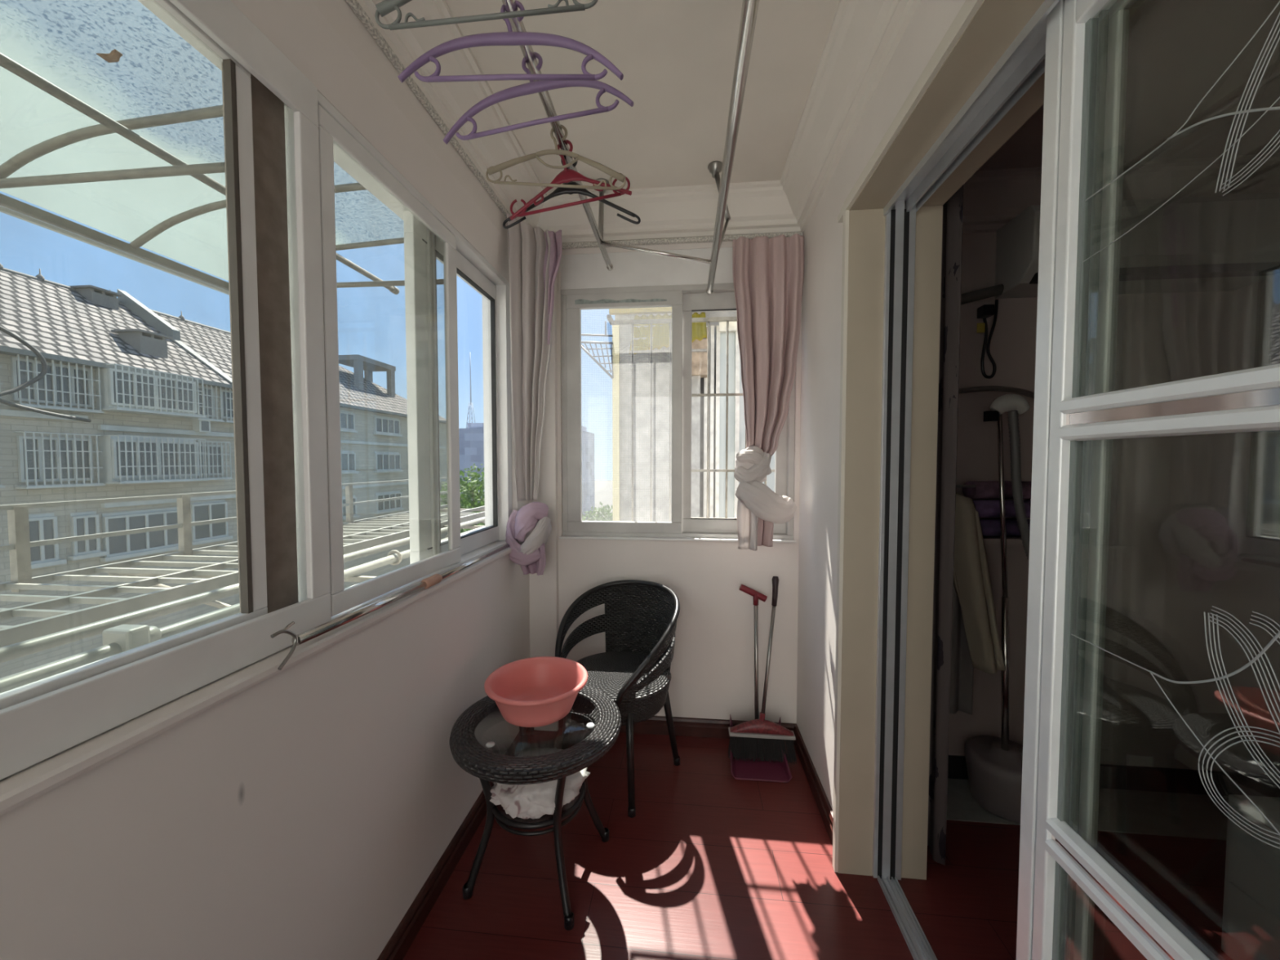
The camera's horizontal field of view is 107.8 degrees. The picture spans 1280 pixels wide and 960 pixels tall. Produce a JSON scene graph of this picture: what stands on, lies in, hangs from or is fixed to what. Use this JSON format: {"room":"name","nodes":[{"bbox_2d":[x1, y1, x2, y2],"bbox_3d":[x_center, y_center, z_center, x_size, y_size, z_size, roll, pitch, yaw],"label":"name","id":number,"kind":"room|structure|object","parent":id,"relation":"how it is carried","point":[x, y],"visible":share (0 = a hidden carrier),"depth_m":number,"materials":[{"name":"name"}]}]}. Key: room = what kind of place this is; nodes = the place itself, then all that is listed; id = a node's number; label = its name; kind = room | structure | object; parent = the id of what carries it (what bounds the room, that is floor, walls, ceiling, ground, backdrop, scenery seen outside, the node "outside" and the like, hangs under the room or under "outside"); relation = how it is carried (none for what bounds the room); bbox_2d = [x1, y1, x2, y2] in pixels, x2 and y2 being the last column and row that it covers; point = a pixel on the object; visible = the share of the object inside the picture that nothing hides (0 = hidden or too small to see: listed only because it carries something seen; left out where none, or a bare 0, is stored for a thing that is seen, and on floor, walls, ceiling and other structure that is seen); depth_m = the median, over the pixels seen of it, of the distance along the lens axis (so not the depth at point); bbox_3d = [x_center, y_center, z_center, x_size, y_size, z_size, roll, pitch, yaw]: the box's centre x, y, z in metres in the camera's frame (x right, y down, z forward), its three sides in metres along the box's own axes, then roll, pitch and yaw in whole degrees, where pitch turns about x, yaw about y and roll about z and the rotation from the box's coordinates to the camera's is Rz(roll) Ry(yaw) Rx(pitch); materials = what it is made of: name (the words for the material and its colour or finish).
{"room":"sunroom","nodes":[
{"label":"sunroom","id":0,"kind":"room"},
{"bbox_2d":[0,0,529,959],"bbox_3d":[-0.840,0.039,0.539,0.160,2.680,4.100,0,2,6],"label":"wall","id":1,"kind":"structure","parent":0,"point":[302,814],"depth_m":1.02,"materials":[{"name":"paint"}]},
{"bbox_2d":[0,0,331,780],"bbox_3d":[-0.904,-0.218,-0.052,0.130,1.240,2.330,0,2,6],"label":"window","id":2,"kind":"structure","parent":1,"relation":"in","point":[42,719],"depth_m":0.92,"materials":[{"name":"white plastic"}]},
{"bbox_2d":[0,0,444,295],"bbox_3d":[-1.423,-0.814,0.244,0.948,0.208,3.460,0,2,6],"label":"canopy","id":3,"kind":"object","parent":1,"relation":"attached to","point":[55,157],"visible":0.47,"depth_m":1.23,"materials":[{"name":"grey"}]},
{"bbox_2d":[96,48,122,62],"bbox_3d":[-1.142,-0.918,1.011,0.058,0.008,0.027,0,2,13],"label":"fallen leaf","id":4,"kind":"object","parent":3,"relation":"attached to","point":[114,55],"visible":1,"depth_m":1.01,"materials":[{"name":"brown plant"}]},
{"bbox_2d":[0,53,399,294],"bbox_3d":[-1.360,-0.839,0.434,0.032,0.032,3.652,0,2,6],"label":"pole","id":5,"kind":"object","parent":3,"relation":"attached to","point":[6,63],"visible":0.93,"depth_m":1.13,"materials":[{"name":"white metal"}]},
{"bbox_2d":[0,476,484,647],"bbox_3d":[-1.325,0.319,1.203,0.947,0.489,5.100,0,2,6],"label":"railing","id":6,"kind":"object","parent":1,"relation":"attached to","point":[394,526],"visible":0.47,"depth_m":1.39,"materials":[{"name":"white metal"}]},
{"bbox_2d":[0,525,484,693],"bbox_3d":[-0.949,0.302,0.913,0.058,0.062,4.400,0,2,6],"label":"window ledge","id":7,"kind":"object","parent":6,"relation":"on","point":[122,637],"visible":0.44,"depth_m":0.85,"materials":[{"name":"white metal"}]},
{"bbox_2d":[0,516,484,662],"bbox_3d":[-1.098,0.298,1.129,0.027,0.027,4.800,0,2,6],"label":"pole","id":8,"kind":"object","parent":6,"relation":"on","point":[18,650],"visible":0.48,"depth_m":1.01,"materials":[{"name":"white metal"}]},
{"bbox_2d":[0,547,511,816],"bbox_3d":[-0.841,0.387,0.382,0.153,0.027,3.760,0,2,6],"label":"sill","id":9,"kind":"structure","parent":1,"relation":"attached to","point":[16,789],"depth_m":0.73,"materials":[{"name":"paint"}]},
{"bbox_2d":[270,543,509,670],"bbox_3d":[-0.653,0.306,1.502,0.032,0.079,1.210,0,2,5],"label":"stick","id":10,"kind":"object","parent":9,"relation":"on","point":[298,639],"visible":1,"depth_m":1.15,"materials":[{"name":"silver metal"}]},
{"bbox_2d":[284,90,512,619],"bbox_3d":[-0.730,-0.284,1.655,0.132,1.240,1.156,0,2,6],"label":"window","id":11,"kind":"structure","parent":1,"relation":"in","point":[428,237],"depth_m":1.54,"materials":[{"name":"white plastic"}]},
{"bbox_2d":[345,0,510,215],"bbox_3d":[-0.759,-1.115,0.411,0.016,0.020,3.850,0,2,6],"label":"rail","id":12,"kind":"object","parent":1,"relation":"attached to","point":[354,5],"visible":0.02,"depth_m":1.38,"materials":[{"name":"metal"}]},
{"bbox_2d":[505,213,562,575],"bbox_3d":[-0.503,-0.371,2.183,0.258,1.624,0.200,-1,2,-25],"label":"curtain","id":13,"kind":"object","parent":12,"relation":"hanging from","point":[535,255],"visible":1,"depth_m":2.14,"materials":[{"name":"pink fabric"}]},
{"bbox_2d":[356,0,546,227],"bbox_3d":[-0.700,-1.207,0.407,0.135,0.180,3.960,0,2,6],"label":"trim","id":14,"kind":"structure","parent":1,"relation":"attached to","point":[451,100],"depth_m":1.51,"materials":[{"name":"white paint"}]},
{"bbox_2d":[377,727,533,959],"bbox_3d":[-0.761,1.338,0.490,0.018,0.088,3.918,0,2,6],"label":"baseboard","id":15,"kind":"structure","parent":1,"relation":"attached to","point":[396,948],"depth_m":1.49,"materials":[{"name":"brown wood"}]},
{"bbox_2d":[444,0,839,194],"bbox_3d":[-0.059,-1.345,0.356,1.800,0.100,4.200,0,2,6],"label":"ceiling","id":16,"kind":"structure","parent":0,"point":[676,59],"depth_m":1.57,"materials":[{"name":"paint"}]},
{"bbox_2d":[501,0,759,294],"bbox_3d":[-0.053,-1.071,0.674,0.608,0.472,3.212,0,2,6],"label":"drying rack","id":17,"kind":"object","parent":16,"relation":"hanging from","point":[749,7],"visible":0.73,"depth_m":1.25,"materials":[{"name":"silver metal"}]},
{"bbox_2d":[374,0,597,30],"bbox_3d":[-0.271,-0.896,0.826,0.402,0.192,0.027,0,2,3],"label":"clothes hanger","id":18,"kind":"object","parent":17,"relation":"hanging from","point":[384,7],"visible":1,"depth_m":0.82,"materials":[{"name":"grey plastic"}]},
{"bbox_2d":[397,0,623,83],"bbox_3d":[-0.265,-0.908,0.963,0.462,0.181,0.035,0,2,1],"label":"clothes hanger","id":19,"kind":"object","parent":17,"relation":"hanging from","point":[509,37],"visible":0.9,"depth_m":0.95,"materials":[{"name":"purple plastic"}]},
{"bbox_2d":[443,52,633,144],"bbox_3d":[-0.241,-0.904,1.088,0.461,0.199,0.029,0,2,8],"label":"clothes hanger","id":20,"kind":"object","parent":17,"relation":"hanging from","point":[532,87],"visible":0.91,"depth_m":1.08,"materials":[{"name":"purple plastic"}]},
{"bbox_2d":[485,124,626,190],"bbox_3d":[-0.240,-0.917,1.327,0.401,0.190,0.020,0,2,2],"label":"clothes hanger","id":21,"kind":"object","parent":17,"relation":"hanging from","point":[492,170],"visible":0.95,"depth_m":1.32,"materials":[{"name":"beige plastic"}]},
{"bbox_2d":[509,139,631,220],"bbox_3d":[-0.211,-0.905,1.390,0.383,0.221,0.017,0,2,12],"label":"clothes hanger","id":22,"kind":"object","parent":17,"relation":"hanging from","point":[566,175],"visible":0.82,"depth_m":1.39,"materials":[{"name":"red plastic"}]},
{"bbox_2d":[502,158,640,228],"bbox_3d":[-0.213,-0.901,1.451,0.430,0.234,0.012,0,2,0],"label":"clothes hanger","id":23,"kind":"object","parent":17,"relation":"hanging from","point":[558,191],"visible":0.61,"depth_m":1.45,"materials":[{"name":"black plastic"}]},
{"bbox_2d":[556,241,802,723],"bbox_3d":[0.240,-0.034,2.419,1.610,2.680,0.140,0,2,6],"label":"wall","id":24,"kind":"structure","parent":0,"point":[712,667],"depth_m":2.37,"materials":[{"name":"paint"}]},
{"bbox_2d":[560,247,733,289],"bbox_3d":[0.184,-1.062,2.385,1.177,0.166,0.138,0,2,6],"label":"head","id":25,"kind":"structure","parent":24,"relation":"attached to","point":[635,268],"depth_m":2.35},
{"bbox_2d":[536,180,800,244],"bbox_3d":[0.102,-1.278,2.246,1.360,0.180,0.135,0,2,6],"label":"trim","id":26,"kind":"structure","parent":24,"relation":"attached to","point":[759,207],"depth_m":2.23,"materials":[{"name":"white paint"}]},
{"bbox_2d":[558,711,795,742],"bbox_3d":[0.179,1.264,2.396,1.218,0.088,0.018,0,2,6],"label":"baseboard","id":27,"kind":"structure","parent":24,"relation":"attached to","point":[656,725],"depth_m":2.38,"materials":[{"name":"brown wood"}]},
{"bbox_2d":[559,535,795,542],"bbox_3d":[0.178,0.299,2.375,1.187,0.011,0.065,0,2,6],"label":"sill","id":28,"kind":"structure","parent":24,"relation":"attached to","point":[585,537],"depth_m":2.35,"materials":[{"name":"white plastic"}]},
{"bbox_2d":[560,283,795,539],"bbox_3d":[0.183,-0.342,2.398,1.177,1.272,0.089,0,2,6],"label":"window","id":29,"kind":"structure","parent":24,"relation":"in","point":[684,300],"depth_m":2.38,"materials":[{"name":"plastic"}]},
{"bbox_2d":[561,231,803,248],"bbox_3d":[0.180,-1.177,2.297,1.205,0.019,0.024,0,2,6],"label":"rail","id":30,"kind":"object","parent":24,"relation":"attached to","point":[726,238],"visible":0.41,"depth_m":2.29,"materials":[{"name":"metal"}]},
{"bbox_2d":[732,233,804,551],"bbox_3d":[0.595,-0.423,2.141,0.333,1.481,0.263,0,2,6],"label":"curtain","id":31,"kind":"object","parent":30,"relation":"hanging from","point":[768,273],"visible":1,"depth_m":2.16,"materials":[{"name":"pink fabric"}]},
{"bbox_2d":[607,314,774,521],"bbox_3d":[0.357,-0.315,2.517,1.060,1.135,0.120,0,2,6],"label":"guard","id":32,"kind":"object","parent":24,"relation":"attached to","point":[727,319],"visible":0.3,"depth_m":2.57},
{"bbox_2d":[402,728,1232,959],"bbox_3d":[1.185,1.428,0.337,4.300,0.080,4.200,0,2,6],"label":"floor","id":33,"kind":"structure","parent":0,"point":[710,864],"depth_m":1.55,"materials":[{"name":"red laminate"}]},
{"bbox_2d":[448,684,621,930],"bbox_3d":[-0.348,1.076,1.611,0.568,0.525,0.568,0,2,6],"label":"table","id":34,"kind":"object","parent":33,"relation":"on","point":[506,763],"visible":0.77,"depth_m":1.46,"materials":[{"name":"black wicker"}]},
{"bbox_2d":[484,656,587,727],"bbox_3d":[-0.363,0.754,1.650,0.356,0.118,0.356,0,2,6],"label":"basin","id":35,"kind":"object","parent":34,"relation":"on","point":[540,691],"visible":1,"depth_m":1.71,"materials":[{"name":"pink plastic"}]},
{"bbox_2d":[503,804,573,822],"bbox_3d":[-0.348,1.075,1.611,0.304,0.004,0.304,0,2,6],"label":"glass shelf","id":36,"kind":"object","parent":34,"relation":"attached to","point":[566,811],"depth_m":1.49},
{"bbox_2d":[489,751,590,818],"bbox_3d":[-0.348,1.009,1.592,0.322,0.124,0.306,2,3,43],"label":"plastic bag","id":37,"kind":"object","parent":34,"relation":"on","point":[533,801],"visible":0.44,"depth_m":1.48,"materials":[{"name":"white plastic"}]},
{"bbox_2d":[528,275,559,731],"bbox_3d":[-0.499,0.057,2.406,0.142,2.500,0.042,0,2,6],"label":"wall","id":38,"kind":"structure","parent":33,"relation":"on","point":[544,588],"depth_m":2.40,"materials":[{"name":"paint"}]},
{"bbox_2d":[555,579,679,817],"bbox_3d":[-0.090,0.911,2.091,0.553,0.817,0.510,1,3,33],"label":"rattan chair","id":39,"kind":"object","parent":33,"relation":"on","point":[638,623],"visible":0.88,"depth_m":2.15,"materials":[{"name":"black wicker"}]},
{"bbox_2d":[729,583,791,782],"bbox_3d":[0.546,0.916,2.173,0.263,0.798,0.290,0,2,6],"label":"dustpan","id":40,"kind":"object","parent":33,"relation":"on","point":[774,771],"visible":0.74,"depth_m":2.14,"materials":[{"name":"red plastic"}]},
{"bbox_2d":[728,576,797,764],"bbox_3d":[0.576,0.883,2.220,0.315,0.819,0.203,0,2,6],"label":"broom","id":41,"kind":"object","parent":40,"relation":"in","point":[769,733],"visible":0.98,"depth_m":2.17,"materials":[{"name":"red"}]},
{"bbox_2d":[759,711,764,720],"bbox_3d":[0.571,1.137,2.186,0.029,0.085,0.042,2,3,39],"label":"socket","id":42,"kind":"object","parent":41,"relation":"attached to","point":[762,717],"depth_m":2.18,"materials":[{"name":"red plastic"}]},
{"bbox_2d":[1221,794,1279,959],"bbox_3d":[1.880,1.127,1.135,0.480,0.460,0.350,0,2,6],"label":"trash can","id":43,"kind":"object","parent":33,"relation":"on","point":[1251,922],"visible":1,"depth_m":1.26,"materials":[{"name":"grey plastic"}]},
{"bbox_2d":[796,0,965,811],"bbox_3d":[0.710,0.048,0.312,0.250,2.680,3.960,0,2,6],"label":"wall","id":44,"kind":"structure","parent":0,"point":[821,303],"depth_m":1.85,"materials":[{"name":"paint"}]},
{"bbox_2d":[793,723,833,845],"bbox_3d":[0.742,1.280,1.998,0.018,0.088,0.695,0,2,6],"label":"baseboard","id":45,"kind":"structure","parent":44,"relation":"attached to","point":[824,806],"depth_m":1.95,"materials":[{"name":"brown wood"}]},
{"bbox_2d":[780,0,920,232],"bbox_3d":[0.518,-1.202,0.283,0.135,0.180,3.960,0,2,6],"label":"trim","id":46,"kind":"structure","parent":44,"relation":"attached to","point":[864,37],"depth_m":1.48,"materials":[{"name":"white paint"}]},
{"bbox_2d":[927,184,964,865],"bbox_3d":[1.025,0.127,1.631,0.034,2.380,0.166,0,2,-6],"label":"curtain","id":47,"kind":"object","parent":44,"relation":"hanging from","point":[953,209],"visible":0.49,"depth_m":1.57,"materials":[{"name":"fabric"}]},
{"bbox_2d":[872,0,1059,959],"bbox_3d":[0.666,0.284,-0.051,0.094,2.236,3.212,0,2,6],"label":"door track","id":48,"kind":"object","parent":44,"relation":"attached to","point":[1022,64],"visible":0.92,"depth_m":1.50,"materials":[{"name":"metal"}]},
{"bbox_2d":[1073,0,1137,959],"bbox_3d":[0.726,0.270,0.188,0.018,2.206,1.400,0,2,6],"label":"door","id":49,"kind":"structure","parent":48,"relation":"attached to","point":[1119,12],"depth_m":0.79,"materials":[{"name":"white metal"}]},
{"bbox_2d":[1016,0,1279,959],"bbox_3d":[0.699,0.266,0.295,0.039,2.206,1.207,0,2,6],"label":"door","id":50,"kind":"structure","parent":48,"relation":"attached to","point":[1068,415],"depth_m":0.81,"materials":[{"name":"white metal"}]},
{"bbox_2d":[832,0,1146,879],"bbox_3d":[0.655,0.257,-0.016,0.297,2.288,3.280,0,2,6],"label":"lining","id":51,"kind":"object","parent":44,"relation":"attached to","point":[981,32],"visible":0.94,"depth_m":1.52,"materials":[{"name":"beige paint"}]},
{"bbox_2d":[946,777,1228,839],"bbox_3d":[2.253,1.337,1.852,2.280,0.024,0.265,0,2,6],"label":"floor tiles","id":52,"kind":"structure","parent":0,"point":[1120,811],"depth_m":1.86,"materials":[{"name":"tile"}]},
{"bbox_2d":[964,394,1030,822],"bbox_3d":[1.490,0.493,1.875,0.276,1.662,0.276,0,2,6],"label":"steamer","id":53,"kind":"object","parent":52,"relation":"on","point":[993,763],"visible":0.58,"depth_m":1.84,"materials":[{"name":"grey plastic"}]},
{"bbox_2d":[955,484,975,488],"bbox_3d":[1.228,0.026,1.853,0.190,0.017,0.012,0,2,6],"label":"rod","id":54,"kind":"object","parent":53,"relation":"attached to","point":[957,486],"visible":0.34,"depth_m":1.84,"materials":[{"name":"silver metal"}]},
{"bbox_2d":[953,492,1006,673],"bbox_3d":[1.299,0.397,1.849,0.273,0.720,0.092,0,2,6],"label":"ironing board","id":55,"kind":"object","parent":54,"relation":"hanging from","point":[972,584],"visible":0.88,"depth_m":1.83,"materials":[{"name":"beige fabric"}]},
{"bbox_2d":[948,231,1279,774],"bbox_3d":[2.262,0.013,1.984,2.500,2.620,0.100,0,2,6],"label":"wall","id":56,"kind":"structure","parent":0,"point":[1194,521],"depth_m":1.95,"materials":[{"name":"paint"}]},
{"bbox_2d":[976,299,998,378],"bbox_3d":[1.469,-0.597,1.965,0.091,0.330,0.050,0,2,6],"label":"power cord","id":57,"kind":"object","parent":56,"relation":"attached to","point":[985,311],"visible":1,"depth_m":1.98,"materials":[{"name":"black plastic"}]},
{"bbox_2d":[958,386,1034,399],"bbox_3d":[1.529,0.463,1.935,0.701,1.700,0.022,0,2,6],"label":"rail","id":58,"kind":"object","parent":56,"relation":"attached to","point":[979,388],"visible":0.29,"depth_m":1.90,"materials":[{"name":"silver metal"}]},
{"bbox_2d":[949,584,973,714],"bbox_3d":[1.317,0.640,1.953,0.141,0.670,0.042,0,2,6],"label":"shirt","id":59,"kind":"object","parent":58,"relation":"hanging from","point":[962,666],"visible":0.39,"depth_m":1.95,"materials":[{"name":"grey fabric"}]},
{"bbox_2d":[982,536,1022,545],"bbox_3d":[1.599,0.252,1.952,0.450,0.025,0.113,0,2,6],"label":"wall shelf","id":60,"kind":"object","parent":56,"relation":"attached to","point":[991,540],"visible":0.14,"depth_m":1.91,"materials":[{"name":"brown wood"}]},
{"bbox_2d":[979,518,1030,536],"bbox_3d":[1.584,0.200,1.947,0.400,0.076,0.098,0,2,6],"label":"bedding","id":61,"kind":"object","parent":60,"relation":"on","point":[989,526],"visible":0.25,"depth_m":1.92,"materials":[{"name":"purple fabric"}]},
{"bbox_2d":[972,499,1031,518],"bbox_3d":[1.584,0.121,1.944,0.400,0.076,0.098,0,2,6],"label":"bedding","id":62,"kind":"object","parent":61,"relation":"on","point":[985,508],"visible":0.3,"depth_m":1.92,"materials":[{"name":"purple fabric"}]},
{"bbox_2d":[962,480,1031,498],"bbox_3d":[1.584,0.042,1.941,0.400,0.076,0.098,0,2,6],"label":"bedding","id":63,"kind":"object","parent":62,"relation":"on","point":[983,489],"visible":0.39,"depth_m":1.92,"materials":[{"name":"purple fabric"}]},
{"bbox_2d":[947,755,1279,797],"bbox_3d":[2.306,1.275,1.970,2.200,0.100,0.015,0,2,6],"label":"baseboard","id":64,"kind":"structure","parent":56,"relation":"attached to","point":[1111,776],"depth_m":1.97,"materials":[{"name":"black wood"}]},
{"bbox_2d":[962,153,1279,233],"bbox_3d":[2.200,-1.131,1.827,2.400,0.180,0.135,0,2,6],"label":"trim","id":65,"kind":"structure","parent":56,"relation":"attached to","point":[992,198],"depth_m":1.83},
{"bbox_2d":[995,192,1279,298],"bbox_3d":[1.943,-0.904,1.815,0.907,0.285,0.229,0,2,6],"label":"air conditioner","id":66,"kind":"object","parent":56,"relation":"attached to","point":[1226,242],"visible":0.84,"depth_m":1.72,"materials":[{"name":"grey plastic"}]},
{"bbox_2d":[960,284,1004,304],"bbox_3d":[1.364,-0.766,1.954,0.317,0.103,0.043,0,2,6],"label":"pipe","id":67,"kind":"object","parent":66,"relation":"attached to","point":[997,290],"visible":0.51,"depth_m":1.93,"materials":[{"name":"grey"}]},
{"bbox_2d":[1029,262,1279,284],"bbox_3d":[1.940,-0.779,1.757,0.840,0.029,0.055,0,2,6],"label":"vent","id":68,"kind":"object","parent":66,"relation":"attached to","point":[1164,270],"depth_m":1.73,"materials":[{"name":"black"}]},
{"bbox_2d":[977,0,1279,170],"bbox_3d":[2.067,-1.207,0.020,2.500,0.110,3.950,0,2,6],"label":"ceiling","id":69,"kind":"structure","parent":0,"point":[1178,50],"depth_m":1.43,"materials":[{"name":"white paint"}]},
{"label":"outside","id":70,"kind":"structure","parent":0,"visible":0},
{"bbox_2d":[582,480,612,520],"bbox_3d":[-28.178,5.910,118.770,200.000,0.200,290.000,0,2,6],"label":"ground","id":71,"kind":"structure","parent":70,"point":[602,488],"depth_m":150.08,"materials":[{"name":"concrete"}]},
{"bbox_2d":[0,263,448,678],"bbox_3d":[-20.335,0.973,19.974,10.514,17.310,32.821,0,2,6],"label":"apartment building","id":72,"kind":"structure","parent":71,"relation":"on","point":[141,375],"depth_m":15.24,"materials":[{"name":"brick"}]},
{"bbox_2d":[0,325,91,422],"bbox_3d":[-16.132,-2.836,12.492,0.154,2.396,2.221,0,2,3],"label":"hanging cable","id":73,"kind":"object","parent":72,"relation":"hanging from","point":[44,365],"visible":1,"depth_m":12.33,"materials":[{"name":"grey rubber"}]},
{"bbox_2d":[8,354,104,413],"bbox_3d":[-16.559,-2.715,13.271,0.350,1.440,1.810,0,2,6],"label":"window grille","id":74,"kind":"object","parent":72,"relation":"attached to","point":[66,387],"depth_m":13.23,"materials":[{"name":"white metal"}]},
{"bbox_2d":[13,431,105,488],"bbox_3d":[-16.559,-0.567,13.354,0.350,1.540,1.710,0,2,6],"label":"window grille","id":75,"kind":"object","parent":72,"relation":"attached to","point":[43,460],"depth_m":13.27,"materials":[{"name":"white metal"}]},
{"bbox_2d":[93,364,206,417],"bbox_3d":[-16.111,-2.875,15.457,0.800,1.390,2.660,0,2,6],"label":"window grille","id":76,"kind":"object","parent":72,"relation":"attached to","point":[124,389],"depth_m":15.09,"materials":[{"name":"white metal"}]},
{"bbox_2d":[97,435,208,484],"bbox_3d":[-16.111,-0.677,15.543,0.800,1.490,2.660,0,2,6],"label":"window grille","id":77,"kind":"object","parent":72,"relation":"attached to","point":[123,459],"depth_m":15.19,"materials":[{"name":"white metal"}]},
{"bbox_2d":[191,419,210,432],"bbox_3d":[-16.178,-2.017,17.207,0.300,0.500,0.400,0,2,6],"label":"air conditioner","id":78,"kind":"object","parent":72,"relation":"attached to","point":[204,426],"depth_m":17.06,"materials":[{"name":"grey metal"}]},
{"bbox_2d":[189,384,224,422],"bbox_3d":[-16.143,-2.899,17.371,0.350,1.390,0.960,0,2,6],"label":"window grille","id":79,"kind":"object","parent":72,"relation":"attached to","point":[211,408],"depth_m":17.49,"materials":[{"name":"white metal"}]},
{"bbox_2d":[195,440,232,479],"bbox_3d":[-16.133,-0.730,17.555,0.350,1.440,1.260,0,2,6],"label":"window grille","id":80,"kind":"object","parent":72,"relation":"attached to","point":[216,454],"depth_m":17.71,"materials":[{"name":"white metal"}]},
{"bbox_2d":[220,387,233,423],"bbox_3d":[-16.017,-2.947,18.614,0.350,1.390,1.360,0,2,6],"label":"window grille","id":81,"kind":"object","parent":72,"relation":"attached to","point":[226,393],"depth_m":18.17,"materials":[{"name":"white metal"}]},
{"bbox_2d":[338,354,395,397],"bbox_3d":[-17.740,-6.389,29.972,2.000,2.450,3.600,0,2,6],"label":"roof frame","id":82,"kind":"object","parent":72,"relation":"on","point":[360,363],"visible":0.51,"depth_m":29.45,"materials":[{"name":"grey concrete"}]},
{"bbox_2d":[440,463,484,533],"bbox_3d":[-11.166,4.024,31.428,4.997,10.337,4.936,0,2,6],"label":"tree","id":83,"kind":"object","parent":71,"relation":"on","point":[472,488],"visible":0.34,"depth_m":30.42,"materials":[{"name":"green plant"}]},
{"bbox_2d":[466,351,475,428],"bbox_3d":[-48.954,-15.817,135.124,5.388,42.042,5.387,0,2,6],"label":"lattice mast","id":84,"kind":"object","parent":71,"relation":"on","point":[471,403],"visible":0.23,"depth_m":134.44,"materials":[{"name":"silver metal"}]},
{"bbox_2d":[458,422,484,506],"bbox_3d":[-32.492,-2.406,95.751,8.000,18.200,8.000,0,2,6],"label":"tower block","id":85,"kind":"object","parent":71,"relation":"on","point":[471,439],"visible":0.39,"depth_m":91.68,"materials":[{"name":"grey concrete"}]},
{"bbox_2d":[460,500,484,533],"bbox_3d":[-8.069,5.283,25.197,4.700,8.303,4.466,0,2,6],"label":"tree","id":86,"kind":"object","parent":71,"relation":"on","point":[482,502],"visible":0.02,"depth_m":25.40,"materials":[{"name":"green plant"}]},
{"bbox_2d":[582,426,594,514],"bbox_3d":[-12.788,-2.195,96.774,5.000,17.700,9.000,0,2,6],"label":"tower block","id":87,"kind":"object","parent":71,"relation":"on","point":[588,438],"visible":0.25,"depth_m":94.50,"materials":[{"name":"white concrete"}]},
{"bbox_2d":[582,502,612,520],"bbox_3d":[-2.263,5.310,28.545,4.667,7.991,4.627,0,2,6],"label":"tree","id":88,"kind":"object","parent":71,"relation":"on","point":[598,517],"visible":0.06,"depth_m":28.00,"materials":[{"name":"green plant"}]},
{"bbox_2d":[612,311,774,521],"bbox_3d":[0.991,4.038,5.563,2.320,12.300,2.050,0,2,6],"label":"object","id":89,"kind":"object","parent":71,"relation":"on","point":[621,339],"visible":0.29,"depth_m":4.52,"materials":[{"name":"beige"}]},
{"bbox_2d":[581,320,613,378],"bbox_3d":[-0.433,-1.240,4.462,0.364,0.548,0.024,0,2,6],"label":"bracket","id":90,"kind":"object","parent":89,"relation":"attached to","point":[611,343],"visible":0.86,"depth_m":4.45,"materials":[{"name":"white metal"}]},
{"bbox_2d":[608,306,706,354],"bbox_3d":[0.506,-1.370,4.147,1.640,0.582,0.457,0,2,6],"label":"awning","id":91,"kind":"object","parent":89,"relation":"attached to","point":[660,331],"visible":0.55,"depth_m":4.17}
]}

